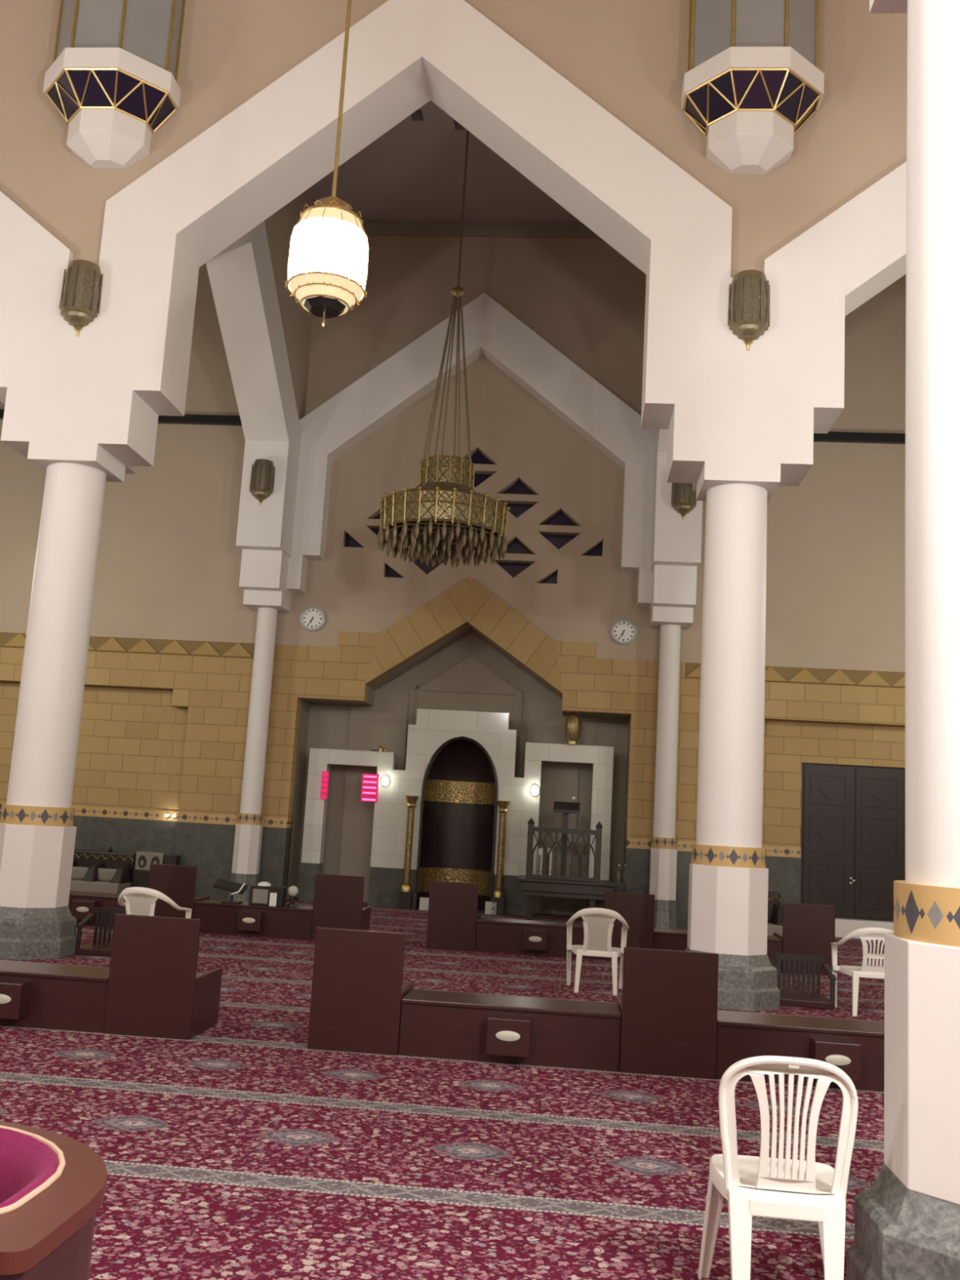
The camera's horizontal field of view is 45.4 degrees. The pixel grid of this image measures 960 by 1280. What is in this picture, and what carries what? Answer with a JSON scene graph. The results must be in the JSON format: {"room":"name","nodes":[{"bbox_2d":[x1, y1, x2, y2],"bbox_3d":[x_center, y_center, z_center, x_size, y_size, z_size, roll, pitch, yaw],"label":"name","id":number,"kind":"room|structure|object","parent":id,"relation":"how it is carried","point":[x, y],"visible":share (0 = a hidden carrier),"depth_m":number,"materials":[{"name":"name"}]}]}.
{"room":"mosque","nodes":[
{"label":"mosque","id":0,"kind":"room"},
{"bbox_2d":[0,681,188,811],"bbox_3d":[-8.426,1.935,21.650,6.070,2.280,0.180,2,-9,5],"label":"stone wall","id":1,"kind":"structure","parent":0,"point":[131,748],"depth_m":21.41,"materials":[{"name":"stone"}]},
{"bbox_2d":[0,801,178,821],"bbox_3d":[-8.498,3.135,21.425,6.070,0.175,0.160,2,-9,5],"label":"trim","id":2,"kind":"structure","parent":1,"relation":"attached to","point":[79,811],"depth_m":21.18,"materials":[{"name":"yellow tile"}]},
{"bbox_2d":[264,188,315,420],"bbox_3d":[-3.927,-6.151,18.095,0.660,5.600,8.200,2,-9,5],"label":"wall","id":3,"kind":"structure","parent":0,"point":[297,323],"depth_m":20.59,"materials":[{"name":"beige paint"}]},
{"bbox_2d":[205,220,301,488],"bbox_3d":[-3.998,-5.336,17.688,0.800,3.860,8.000,2,-9,5],"label":"arch","id":4,"kind":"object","parent":3,"relation":"attached to","point":[242,277],"depth_m":19.35,"materials":[{"name":"white paint"}]},
{"bbox_2d":[0,896,884,1279],"bbox_3d":[-1.410,3.090,9.067,22.300,0.100,26.600,2,-9,5],"label":"floor","id":5,"kind":"structure","parent":0,"point":[236,1149],"depth_m":6.04,"materials":[{"name":"red carpet"}]},
{"bbox_2d":[0,1121,107,1279],"bbox_3d":[-1.530,1.686,2.830,1.200,0.762,0.920,2,-9,5],"label":"seat","id":6,"kind":"object","parent":5,"relation":"on","point":[53,1185],"visible":1,"depth_m":2.74,"materials":[{"name":"brown wood"}]},
{"bbox_2d":[0,960,110,1033],"bbox_3d":[-3.483,2.644,8.543,1.565,0.390,0.656,2,-9,5],"label":"cabinet","id":7,"kind":"object","parent":5,"relation":"on","point":[38,995],"visible":0.79,"depth_m":8.35,"materials":[{"name":"brown wood"}]},
{"bbox_2d":[0,811,177,858],"bbox_3d":[-8.539,3.863,21.313,6.070,1.300,0.160,2,-9,5],"label":"wainscot","id":8,"kind":"structure","parent":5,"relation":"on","point":[92,833],"depth_m":21.12,"materials":[{"name":"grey stone"}]},
{"bbox_2d":[67,890,126,927],"bbox_3d":[-5.160,3.582,15.251,1.575,0.390,0.656,2,-9,5],"label":"cabinet","id":9,"kind":"object","parent":5,"relation":"on","point":[81,904],"visible":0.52,"depth_m":15.08,"materials":[{"name":"brown wood"}]},
{"bbox_2d":[0,266,195,959],"bbox_3d":[-4.620,-0.365,12.983,2.060,7.550,1.530,2,-9,5],"label":"column","id":10,"kind":"structure","parent":5,"relation":"on","point":[85,409],"depth_m":12.62,"materials":[{"name":"white paint"}]},
{"bbox_2d":[59,259,102,336],"bbox_3d":[-4.471,-3.812,12.734,0.442,0.835,0.231,2,-9,5],"label":"sconce","id":11,"kind":"object","parent":10,"relation":"attached to","point":[81,292],"visible":1,"depth_m":12.70,"materials":[{"name":"gold metal"}]},
{"bbox_2d":[75,906,126,956],"bbox_3d":[-4.057,3.195,12.562,0.600,0.460,0.540,4,-9,-4],"label":"chair","id":12,"kind":"object","parent":5,"relation":"on","point":[94,948],"visible":0.48,"depth_m":12.73,"materials":[{"name":"brown wood"}]},
{"bbox_2d":[70,846,136,893],"bbox_3d":[-6.989,4.066,20.381,1.549,0.790,0.810,2,-9,5],"label":"sofa","id":13,"kind":"object","parent":5,"relation":"on","point":[124,862],"visible":0.56,"depth_m":20.40,"materials":[{"name":"beige fabric"}]},
{"bbox_2d":[71,866,89,879],"bbox_3d":[-7.202,4.135,20.351,0.560,0.220,0.140,2,-9,5],"label":"cushion","id":14,"kind":"object","parent":13,"relation":"on","point":[77,873],"visible":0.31,"depth_m":20.28,"materials":[{"name":"beige fabric"}]},
{"bbox_2d":[97,867,117,881],"bbox_3d":[-6.615,4.160,20.300,0.560,0.220,0.140,2,-9,5],"label":"cushion","id":15,"kind":"object","parent":13,"relation":"on","point":[104,874],"visible":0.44,"depth_m":20.23,"materials":[{"name":"beige fabric"}]},
{"bbox_2d":[131,851,164,888],"bbox_3d":[-5.910,4.181,20.566,0.540,0.740,0.320,2,-9,5],"label":"screen","id":16,"kind":"object","parent":5,"relation":"on","point":[140,877],"visible":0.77,"depth_m":20.45,"materials":[{"name":"beige plastic"}]},
{"bbox_2d":[118,887,191,918],"bbox_3d":[-3.230,2.826,11.157,0.668,0.852,0.576,2,-9,9],"label":"armchair","id":17,"kind":"object","parent":5,"relation":"on","point":[138,900],"visible":0.48,"depth_m":10.97,"materials":[{"name":"white plastic"}]},
{"bbox_2d":[103,913,222,1039],"bbox_3d":[-2.355,2.493,8.648,0.640,0.845,0.680,2,-9,5],"label":"cabinet","id":18,"kind":"object","parent":5,"relation":"on","point":[154,990],"visible":1,"depth_m":8.32,"materials":[{"name":"brown wood"}]},
{"bbox_2d":[164,853,180,865],"bbox_3d":[-5.506,4.190,20.416,0.210,0.720,0.250,2,-9,5],"label":"base cabinet","id":19,"kind":"object","parent":5,"relation":"on","point":[175,860],"visible":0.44,"depth_m":20.34,"materials":[{"name":"brown wood"}]},
{"bbox_2d":[147,863,209,918],"bbox_3d":[-4.032,3.431,15.356,0.630,0.845,0.680,2,-9,5],"label":"cabinet","id":20,"kind":"object","parent":5,"relation":"on","point":[177,882],"visible":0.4,"depth_m":15.04,"materials":[{"name":"brown wood"}]},
{"bbox_2d":[192,899,313,940],"bbox_3d":[-2.953,3.678,15.060,1.580,0.390,0.656,2,-9,5],"label":"cabinet","id":21,"kind":"object","parent":5,"relation":"on","point":[244,918],"visible":0.87,"depth_m":14.89,"materials":[{"name":"brown wood"}]},
{"bbox_2d":[213,878,247,903],"bbox_3d":[-3.300,3.325,15.166,0.430,0.300,0.252,2,-9,5],"label":"book stand","id":22,"kind":"object","parent":21,"relation":"on","point":[234,887],"visible":1,"depth_m":15.15,"materials":[{"name":"black plastic"}]},
{"bbox_2d":[248,881,287,906],"bbox_3d":[-2.797,3.347,15.125,0.440,0.300,0.248,2,-9,5],"label":"radio","id":23,"kind":"object","parent":21,"relation":"on","point":[259,895],"depth_m":15.01,"materials":[{"name":"black plastic"}]},
{"bbox_2d":[286,885,298,906],"bbox_3d":[-2.475,3.385,15.148,0.140,0.268,0.140,2,-9,5],"label":"fan","id":24,"kind":"object","parent":21,"relation":"on","point":[293,891],"visible":1,"depth_m":15.12,"materials":[{"name":"white plastic"}]},
{"bbox_2d":[226,475,297,902],"bbox_3d":[-4.021,0.857,20.531,0.800,7.500,1.250,2,-9,5],"label":"slender column","id":25,"kind":"structure","parent":5,"relation":"on","point":[264,532],"depth_m":20.51,"materials":[{"name":"white paint"}]},
{"bbox_2d":[249,458,275,506],"bbox_3d":[-3.895,-2.809,20.362,0.433,0.818,0.226,2,-9,5],"label":"sconce","id":26,"kind":"object","parent":25,"relation":"attached to","point":[262,477],"visible":1,"depth_m":20.33,"materials":[{"name":"gold metal"}]},
{"bbox_2d":[311,873,370,940],"bbox_3d":[-1.817,3.527,15.165,0.640,0.845,0.680,2,-9,5],"label":"cabinet","id":27,"kind":"object","parent":5,"relation":"on","point":[338,900],"visible":0.72,"depth_m":14.85,"materials":[{"name":"brown wood"}]},
{"bbox_2d":[306,926,413,1055],"bbox_3d":[-0.857,2.558,8.519,0.650,0.845,0.680,2,-9,5],"label":"cabinet","id":28,"kind":"object","parent":5,"relation":"on","point":[357,993],"visible":0.9,"depth_m":8.19,"materials":[{"name":"brown wood"}]},
{"bbox_2d":[397,795,418,909],"bbox_3d":[-1.290,3.816,20.642,0.240,2.000,0.240,2,-9,5],"label":"colonnette","id":29,"kind":"object","parent":5,"relation":"on","point":[405,895],"visible":1,"depth_m":20.57,"materials":[{"name":"gold metal"}]},
{"bbox_2d":[419,897,429,910],"bbox_3d":[-0.971,4.702,20.426,0.200,0.220,0.100,2,-9,5],"label":"marble block","id":30,"kind":"object","parent":5,"relation":"on","point":[424,901],"visible":0.64,"depth_m":20.38,"materials":[{"name":"white stone"}]},
{"bbox_2d":[426,880,480,951],"bbox_3d":[-0.329,3.592,15.036,0.630,0.845,0.680,2,-9,5],"label":"cabinet","id":31,"kind":"object","parent":5,"relation":"on","point":[452,917],"visible":0.89,"depth_m":14.70,"materials":[{"name":"brown wood"}]},
{"bbox_2d":[297,708,613,915],"bbox_3d":[-0.416,3.097,20.927,5.580,3.603,0.348,2,-9,5],"label":"surround","id":32,"kind":"object","parent":5,"relation":"on","point":[433,728],"depth_m":20.86,"materials":[{"name":"white stone"}]},
{"bbox_2d":[564,714,581,744],"bbox_3d":[1.692,1.622,20.865,0.290,0.550,0.290,2,-9,5],"label":"wall lamp","id":33,"kind":"object","parent":32,"relation":"on","point":[572,722],"visible":1,"depth_m":20.76,"materials":[{"name":"gold metal"}]},
{"bbox_2d":[415,736,497,911],"bbox_3d":[-0.370,3.332,21.109,1.402,3.200,0.731,2,-9,5],"label":"niche","id":34,"kind":"object","parent":5,"relation":"on","point":[457,832],"visible":0.94,"depth_m":21.31,"materials":[{"name":"brown wood"}]},
{"bbox_2d":[484,901,496,915],"bbox_3d":[0.193,4.753,20.325,0.200,0.220,0.100,2,-9,5],"label":"marble block","id":35,"kind":"object","parent":5,"relation":"on","point":[488,905],"visible":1,"depth_m":20.28,"materials":[{"name":"white stone"}]},
{"bbox_2d":[491,800,510,915],"bbox_3d":[0.371,3.888,20.499,0.240,2.000,0.240,2,-9,5],"label":"colonnette","id":36,"kind":"object","parent":5,"relation":"on","point":[499,898],"visible":1,"depth_m":20.44,"materials":[{"name":"gold metal"}]},
{"bbox_2d":[398,988,621,1071],"bbox_3d":[0.217,2.804,8.224,1.550,0.390,0.656,2,-9,5],"label":"cabinet","id":37,"kind":"object","parent":5,"relation":"on","point":[435,1024],"visible":1,"depth_m":8.07,"materials":[{"name":"brown wood"}]},
{"bbox_2d":[475,916,602,959],"bbox_3d":[0.765,3.839,14.739,1.610,0.390,0.656,2,-9,5],"label":"cabinet","id":38,"kind":"object","parent":5,"relation":"on","point":[494,935],"visible":0.83,"depth_m":14.61,"materials":[{"name":"brown wood"}]},
{"bbox_2d":[517,817,617,919],"bbox_3d":[1.526,3.999,19.912,1.680,1.730,1.100,2,-9,5],"label":"balcony","id":39,"kind":"object","parent":5,"relation":"on","point":[592,889],"visible":0.91,"depth_m":19.44,"materials":[{"name":"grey wood"}]},
{"bbox_2d":[537,847,542,879],"bbox_3d":[1.026,3.816,19.605,0.110,0.520,0.107,2,-9,5],"label":"stand","id":40,"kind":"object","parent":39,"relation":"on","point":[540,851],"visible":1,"depth_m":19.59,"materials":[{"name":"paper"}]},
{"bbox_2d":[545,801,579,875],"bbox_3d":[1.424,3.507,20.110,0.600,1.330,0.260,2,-9,5],"label":"lectern","id":41,"kind":"object","parent":39,"relation":"on","point":[566,808],"visible":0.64,"depth_m":20.09,"materials":[{"name":"brown wood"}]},
{"bbox_2d":[565,907,629,995],"bbox_3d":[1.205,3.180,11.825,0.668,0.852,0.576,2,-9,5],"label":"armchair","id":42,"kind":"object","parent":5,"relation":"on","point":[597,922],"visible":0.99,"depth_m":11.64,"materials":[{"name":"white plastic"}]},
{"bbox_2d":[602,891,654,960],"bbox_3d":[1.911,3.689,14.843,0.630,0.845,0.680,2,-9,5],"label":"cabinet","id":43,"kind":"object","parent":5,"relation":"on","point":[637,910],"visible":0.52,"depth_m":14.52,"materials":[{"name":"brown wood"}]},
{"bbox_2d":[617,946,718,1079],"bbox_3d":[1.348,2.654,8.328,0.660,0.845,0.680,2,-9,5],"label":"cabinet","id":44,"kind":"object","parent":5,"relation":"on","point":[668,1003],"visible":0.92,"depth_m":7.99,"materials":[{"name":"brown wood"}]},
{"bbox_2d":[648,488,702,928],"bbox_3d":[3.295,1.174,19.899,0.800,7.500,1.250,2,-9,5],"label":"slender column","id":45,"kind":"structure","parent":5,"relation":"on","point":[676,542],"depth_m":19.86,"materials":[{"name":"white paint"}]},
{"bbox_2d":[671,482,696,519],"bbox_3d":[3.520,-2.488,19.722,0.433,0.818,0.226,2,-9,5],"label":"sconce","id":46,"kind":"object","parent":45,"relation":"attached to","point":[683,498],"visible":0.7,"depth_m":19.67,"materials":[{"name":"gold metal"}]},
{"bbox_2d":[653,928,782,971],"bbox_3d":[2.995,3.935,14.547,1.590,0.390,0.656,2,-9,5],"label":"cabinet","id":47,"kind":"object","parent":5,"relation":"on","point":[664,939],"visible":0.23,"depth_m":14.45,"materials":[{"name":"brown wood"}]},
{"bbox_2d":[640,276,844,1011],"bbox_3d":[2.696,-0.048,12.351,2.060,7.550,1.530,2,-9,5],"label":"column","id":48,"kind":"structure","parent":5,"relation":"on","point":[741,423],"depth_m":11.98,"materials":[{"name":"white paint"}]},
{"bbox_2d":[727,269,769,350],"bbox_3d":[2.855,-3.495,12.101,0.442,0.835,0.231,2,-9,5],"label":"sconce","id":49,"kind":"object","parent":48,"relation":"attached to","point":[748,302],"visible":1,"depth_m":12.06,"materials":[{"name":"gold metal"}]},
{"bbox_2d":[767,891,782,936],"bbox_3d":[4.489,4.563,19.389,1.311,0.790,0.810,2,-9,5],"label":"sofa","id":50,"kind":"object","parent":5,"relation":"on","point":[775,911],"visible":0.24,"depth_m":19.30,"materials":[{"name":"beige fabric"}]},
{"bbox_2d":[697,1055,857,1279],"bbox_3d":[1.095,1.960,4.192,0.524,0.929,0.531,2,-9,7],"label":"plastic chair","id":51,"kind":"object","parent":5,"relation":"on","point":[763,1185],"visible":1,"depth_m":4.03,"materials":[{"name":"white plastic"}]},
{"bbox_2d":[765,855,800,907],"bbox_3d":[5.093,4.454,20.136,1.020,1.300,0.160,2,-9,5],"label":"trim","id":52,"kind":"structure","parent":5,"relation":"on","point":[784,873],"depth_m":20.08,"materials":[{"name":"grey stone"}]},
{"bbox_2d":[715,1010,884,1091],"bbox_3d":[2.444,2.901,8.031,1.585,0.390,0.656,2,-9,5],"label":"cabinet","id":53,"kind":"object","parent":5,"relation":"on","point":[855,1046],"visible":0.62,"depth_m":7.92,"materials":[{"name":"brown wood"}]},
{"bbox_2d":[769,952,835,1009],"bbox_3d":[3.293,3.483,11.729,0.600,0.460,0.540,2,-9,8],"label":"chair","id":54,"kind":"object","parent":5,"relation":"on","point":[809,1000],"visible":0.79,"depth_m":11.90,"materials":[{"name":"brown wood"}]},
{"bbox_2d":[773,902,835,974],"bbox_3d":[4.135,3.785,14.650,0.640,0.845,0.680,2,-9,5],"label":"cabinet","id":55,"kind":"object","parent":5,"relation":"on","point":[808,929],"visible":0.6,"depth_m":14.33,"materials":[{"name":"brown wood"}]},
{"bbox_2d":[831,927,893,1016],"bbox_3d":[3.851,3.252,11.319,0.668,0.852,0.576,2,-9,5],"label":"armchair","id":56,"kind":"object","parent":5,"relation":"on","point":[868,933],"visible":0.73,"depth_m":11.13,"materials":[{"name":"white plastic"}]},
{"bbox_2d":[835,918,893,938],"bbox_3d":[6.473,4.999,19.878,2.100,0.300,0.420,2,-9,5],"label":"trim","id":57,"kind":"structure","parent":5,"relation":"on","point":[843,926],"depth_m":19.68,"materials":[{"name":"white stone"}]},
{"bbox_2d":[846,0,959,1279],"bbox_3d":[2.051,-1.103,4.582,2.060,7.200,1.000,2,-9,5],"label":"column","id":58,"kind":"structure","parent":5,"relation":"on","point":[907,1224],"depth_m":4.25,"materials":[{"name":"white paint"}]},
{"bbox_2d":[308,100,582,222],"bbox_3d":[-0.093,-8.863,18.322,22.300,0.250,9.100,2,-9,5],"label":"ceiling","id":59,"kind":"structure","parent":0,"point":[415,171],"depth_m":20.95,"materials":[{"name":"paint"}]},
{"bbox_2d":[377,129,510,568],"bbox_3d":[-0.350,-4.990,17.343,1.917,7.720,1.917,-1,-10,27],"label":"chandelier","id":60,"kind":"object","parent":59,"relation":"hanging from","point":[445,513],"visible":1,"depth_m":16.52,"materials":[{"name":"brown metal"}]},
{"bbox_2d":[0,631,905,841],"bbox_3d":[-0.330,1.676,20.870,22.300,3.460,0.330,2,-9,5],"label":"stone wall","id":61,"kind":"structure","parent":0,"point":[589,684],"depth_m":20.88,"materials":[{"name":"stone"}]},
{"bbox_2d":[0,631,905,687],"bbox_3d":[-0.270,0.366,20.901,22.300,0.270,0.008,2,-9,5],"label":"trim","id":62,"kind":"structure","parent":61,"relation":"attached to","point":[787,673],"depth_m":21.25,"materials":[{"name":"stone"}]},
{"bbox_2d":[761,845,800,857],"bbox_3d":[5.134,3.726,20.248,1.020,0.175,0.160,2,-9,5],"label":"trim","id":63,"kind":"structure","parent":61,"relation":"attached to","point":[771,851],"depth_m":20.15,"materials":[{"name":"yellow tile"}]},
{"bbox_2d":[0,220,906,671],"bbox_3d":[-0.016,-3.904,21.704,22.300,8.500,0.220,2,-9,5],"label":"wall","id":64,"kind":"structure","parent":0,"point":[170,559],"depth_m":21.53,"materials":[{"name":"beige paint"}]},
{"bbox_2d":[0,408,241,426],"bbox_3d":[-7.605,-4.328,22.202,7.070,0.160,0.120,2,-9,5],"label":"trim","id":65,"kind":"structure","parent":64,"relation":"attached to","point":[209,420],"depth_m":21.96,"materials":[{"name":"black metal"}]},
{"bbox_2d":[300,605,325,631],"bbox_3d":[-3.100,-0.399,21.249,0.470,0.470,0.060,2,-9,5],"label":"wall clock","id":66,"kind":"object","parent":64,"relation":"attached to","point":[313,618],"visible":1,"depth_m":21.23,"materials":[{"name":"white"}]},
{"bbox_2d":[345,533,363,547],"bbox_3d":[-2.329,-1.863,21.694,0.440,0.352,0.025,2,-9,5],"label":"window","id":67,"kind":"structure","parent":64,"relation":"in","point":[350,542],"depth_m":21.68,"materials":[{"name":"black glass"}]},
{"bbox_2d":[385,564,402,577],"bbox_3d":[-1.559,-1.265,21.538,0.440,0.308,0.025,2,-9,5],"label":"window","id":68,"kind":"structure","parent":64,"relation":"in","point":[389,572],"depth_m":21.53,"materials":[{"name":"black glass"}]},
{"bbox_2d":[364,577,469,686],"bbox_3d":[-1.132,-0.151,21.217,1.805,2.080,0.342,2,-9,5],"label":"trim","id":69,"kind":"structure","parent":64,"relation":"attached to","point":[444,615],"depth_m":21.05,"materials":[{"name":"tile"}]},
{"bbox_2d":[411,559,443,574],"bbox_3d":[-0.959,-1.333,21.501,0.880,0.363,0.025,2,-9,5],"label":"window","id":70,"kind":"structure","parent":64,"relation":"in","point":[426,569],"depth_m":21.50,"materials":[{"name":"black glass"}]},
{"bbox_2d":[286,292,656,607],"bbox_3d":[-0.063,-3.639,21.351,7.310,5.826,0.440,2,-9,5],"label":"arch","id":71,"kind":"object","parent":64,"relation":"attached to","point":[491,331],"depth_m":21.30,"materials":[{"name":"white paint"}]},
{"bbox_2d":[466,450,493,464],"bbox_3d":[-0.036,-3.436,21.761,0.880,0.363,0.025,2,-9,5],"label":"window","id":72,"kind":"structure","parent":64,"relation":"in","point":[477,457],"depth_m":21.74,"materials":[{"name":"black glass"}]},
{"bbox_2d":[361,222,600,238],"bbox_3d":[0.196,-7.936,22.194,7.350,0.270,0.040,2,-9,5],"label":"trim","id":73,"kind":"structure","parent":64,"relation":"attached to","point":[371,228],"depth_m":22.19,"materials":[{"name":"beige paint"}]},
{"bbox_2d":[474,474,493,487],"bbox_3d":[-0.062,-2.971,21.689,0.880,0.363,0.025,2,-9,5],"label":"window","id":74,"kind":"structure","parent":64,"relation":"in","point":[478,478],"depth_m":21.68,"materials":[{"name":"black glass"}]},
{"bbox_2d":[496,562,531,577],"bbox_3d":[0.644,-1.263,21.363,0.880,0.363,0.025,2,-9,5],"label":"window","id":75,"kind":"structure","parent":64,"relation":"in","point":[513,570],"depth_m":21.36,"materials":[{"name":"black glass"}]},
{"bbox_2d":[466,577,562,694],"bbox_3d":[0.664,-0.073,21.062,1.805,2.080,0.342,2,-9,5],"label":"trim","id":76,"kind":"structure","parent":64,"relation":"attached to","point":[535,650],"depth_m":20.91,"materials":[{"name":"stone"}]},
{"bbox_2d":[502,480,535,494],"bbox_3d":[0.734,-2.848,21.607,0.880,0.363,0.025,2,-9,5],"label":"window","id":77,"kind":"structure","parent":64,"relation":"in","point":[518,487],"depth_m":21.59,"materials":[{"name":"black glass"}]},
{"bbox_2d":[506,538,533,554],"bbox_3d":[0.670,-1.728,21.434,0.880,0.363,0.025,2,-9,5],"label":"window","id":78,"kind":"structure","parent":64,"relation":"in","point":[515,547],"depth_m":21.42,"materials":[{"name":"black glass"}]},
{"bbox_2d":[505,503,534,517],"bbox_3d":[0.708,-2.383,21.535,0.880,0.363,0.025,2,-9,5],"label":"window","id":79,"kind":"structure","parent":64,"relation":"in","point":[516,509],"depth_m":21.53,"materials":[{"name":"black glass"}]},
{"bbox_2d":[540,572,557,583],"bbox_3d":[1.234,-1.144,21.297,0.440,0.308,0.025,2,-9,5],"label":"window","id":80,"kind":"structure","parent":64,"relation":"in","point":[553,579],"depth_m":21.28,"materials":[{"name":"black glass"}]},
{"bbox_2d":[542,534,577,549],"bbox_3d":[1.477,-1.786,21.379,0.880,0.363,0.025,2,-9,5],"label":"window","id":81,"kind":"structure","parent":64,"relation":"in","point":[558,541],"depth_m":21.38,"materials":[{"name":"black glass"}]},
{"bbox_2d":[542,511,577,525],"bbox_3d":[1.503,-2.251,21.451,0.880,0.363,0.025,2,-9,5],"label":"window","id":82,"kind":"structure","parent":64,"relation":"in","point":[560,518],"depth_m":21.44,"materials":[{"name":"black glass"}]},
{"bbox_2d":[583,542,602,555],"bbox_3d":[2.067,-1.672,21.314,0.440,0.352,0.025,2,-9,5],"label":"window","id":83,"kind":"structure","parent":64,"relation":"in","point":[597,551],"depth_m":21.29,"materials":[{"name":"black glass"}]},
{"bbox_2d":[610,618,636,644],"bbox_3d":[2.603,-0.152,20.757,0.470,0.470,0.060,2,-9,5],"label":"wall clock","id":84,"kind":"object","parent":64,"relation":"attached to","point":[623,631],"visible":1,"depth_m":20.74,"materials":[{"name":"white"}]},
{"bbox_2d":[813,431,905,444],"bbox_3d":[7.550,-3.671,20.893,7.080,0.160,0.120,2,-9,5],"label":"trim","id":85,"kind":"structure","parent":64,"relation":"attached to","point":[831,437],"depth_m":20.89,"materials":[{"name":"black metal"}]},
{"bbox_2d":[0,0,907,277],"bbox_3d":[-0.597,-6.930,13.455,22.300,6.100,0.660,2,-9,5],"label":"wall","id":86,"kind":"structure","parent":0,"point":[630,57],"depth_m":12.97,"materials":[{"name":"beige paint"}]},
{"bbox_2d":[0,191,73,266],"bbox_3d":[-8.011,-5.642,13.820,6.980,3.120,0.800,2,-9,5],"label":"trim","id":87,"kind":"structure","parent":86,"relation":"attached to","point":[24,242],"depth_m":13.01,"materials":[{"name":"white paint"}]},
{"bbox_2d":[43,0,185,168],"bbox_3d":[-4.174,-7.388,13.108,1.490,3.900,0.764,2,-9,5],"label":"wall lantern","id":88,"kind":"object","parent":86,"relation":"attached to","point":[113,74],"visible":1,"depth_m":12.82,"materials":[{"name":"grey glass"}]},
{"bbox_2d":[98,0,732,306],"bbox_3d":[-0.669,-5.784,13.259,7.010,3.670,0.800,2,-9,5],"label":"arch","id":89,"kind":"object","parent":86,"relation":"attached to","point":[404,55],"depth_m":12.96,"materials":[{"name":"white paint"}]},
{"bbox_2d":[681,0,824,174],"bbox_3d":[3.013,-7.077,12.488,1.490,3.900,0.764,2,-9,5],"label":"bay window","id":90,"kind":"structure","parent":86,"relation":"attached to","point":[753,78],"depth_m":12.20,"materials":[{"name":"grey glass"}]},
{"bbox_2d":[763,161,906,315],"bbox_3d":[6.621,-5.008,12.556,6.980,3.120,0.800,2,-9,5],"label":"trim","id":91,"kind":"structure","parent":86,"relation":"attached to","point":[862,242],"depth_m":12.26,"materials":[{"name":"white paint"}]},
{"bbox_2d":[285,625,630,900],"bbox_3d":[-0.307,2.104,21.343,6.900,5.700,0.760,2,-9,5],"label":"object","id":92,"kind":"structure","parent":0,"point":[305,704],"depth_m":21.49,"materials":[{"name":"beige paint"}]},
{"bbox_2d":[173,822,292,897],"bbox_3d":[-4.517,4.019,20.847,2.030,1.300,0.400,2,-9,5],"label":"wainscot","id":93,"kind":"structure","parent":92,"relation":"attached to","point":[209,847],"depth_m":20.68,"materials":[{"name":"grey stone"}]},
{"bbox_2d":[177,812,293,827],"bbox_3d":[-4.476,3.291,20.959,2.030,0.175,0.400,2,-9,5],"label":"trim","id":94,"kind":"structure","parent":92,"relation":"attached to","point":[274,822],"depth_m":20.78,"materials":[{"name":"yellow tile"}]},
{"bbox_2d":[624,847,691,927],"bbox_3d":[3.565,4.369,20.148,2.030,1.300,0.400,2,-9,5],"label":"trim","id":95,"kind":"structure","parent":92,"relation":"attached to","point":[637,860],"depth_m":20.03,"materials":[{"name":"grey stone"}]},
{"bbox_2d":[625,837,696,851],"bbox_3d":[3.607,3.642,20.261,2.030,0.175,0.400,2,-9,5],"label":"trim","id":96,"kind":"structure","parent":92,"relation":"attached to","point":[640,843],"depth_m":20.12,"materials":[{"name":"yellow tile"}]},
{"bbox_2d":[295,631,628,915],"bbox_3d":[-0.275,2.225,21.784,6.600,5.600,0.150,2,-9,5],"label":"wall","id":97,"kind":"structure","parent":0,"point":[329,724],"depth_m":21.84,"materials":[{"name":"beige paint"}]},
{"bbox_2d":[338,653,581,915],"bbox_3d":[-0.355,2.614,21.622,4.400,4.775,0.060,2,-9,5],"label":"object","id":98,"kind":"structure","parent":97,"relation":"attached to","point":[384,724],"depth_m":21.63,"materials":[{"name":"beige paint"}]},
{"bbox_2d":[761,720,905,847],"bbox_3d":[7.723,2.635,20.255,6.080,2.280,0.180,2,-9,5],"label":"stone wall","id":99,"kind":"structure","parent":0,"point":[788,744],"depth_m":20.37,"materials":[{"name":"stone"}]},
{"bbox_2d":[800,762,905,921],"bbox_3d":[6.571,3.544,20.167,1.840,2.670,0.170,2,-9,5],"label":"door","id":100,"kind":"structure","parent":99,"relation":"in","point":[853,817],"depth_m":20.15,"materials":[{"name":"brown wood"}]},
{"bbox_3d":[-1.064,-11.321,5.840,22.300,0.200,15.800,2,-9,5],"label":"ceiling","id":101,"kind":"structure","parent":0,"visible":0},
{"bbox_2d":[284,0,368,327],"bbox_3d":[-0.959,-6.466,9.328,0.622,8.290,0.622,2,-9,5],"label":"pendant lantern","id":102,"kind":"object","parent":101,"relation":"hanging from","point":[329,252],"visible":1,"depth_m":8.58,"materials":[{"name":"white glass"}]},
{"bbox_3d":[3.389,-5.833,17.464,0.660,5.600,8.200,2,-9,5],"label":"wall","id":103,"kind":"structure","parent":0,"visible":0},
{"bbox_2d":[653,429,671,498],"bbox_3d":[3.318,-5.019,17.056,0.800,3.860,8.000,2,-9,5],"label":"trim","id":104,"kind":"structure","parent":103,"relation":"attached to","point":[660,461],"depth_m":19.93,"materials":[{"name":"white paint"}]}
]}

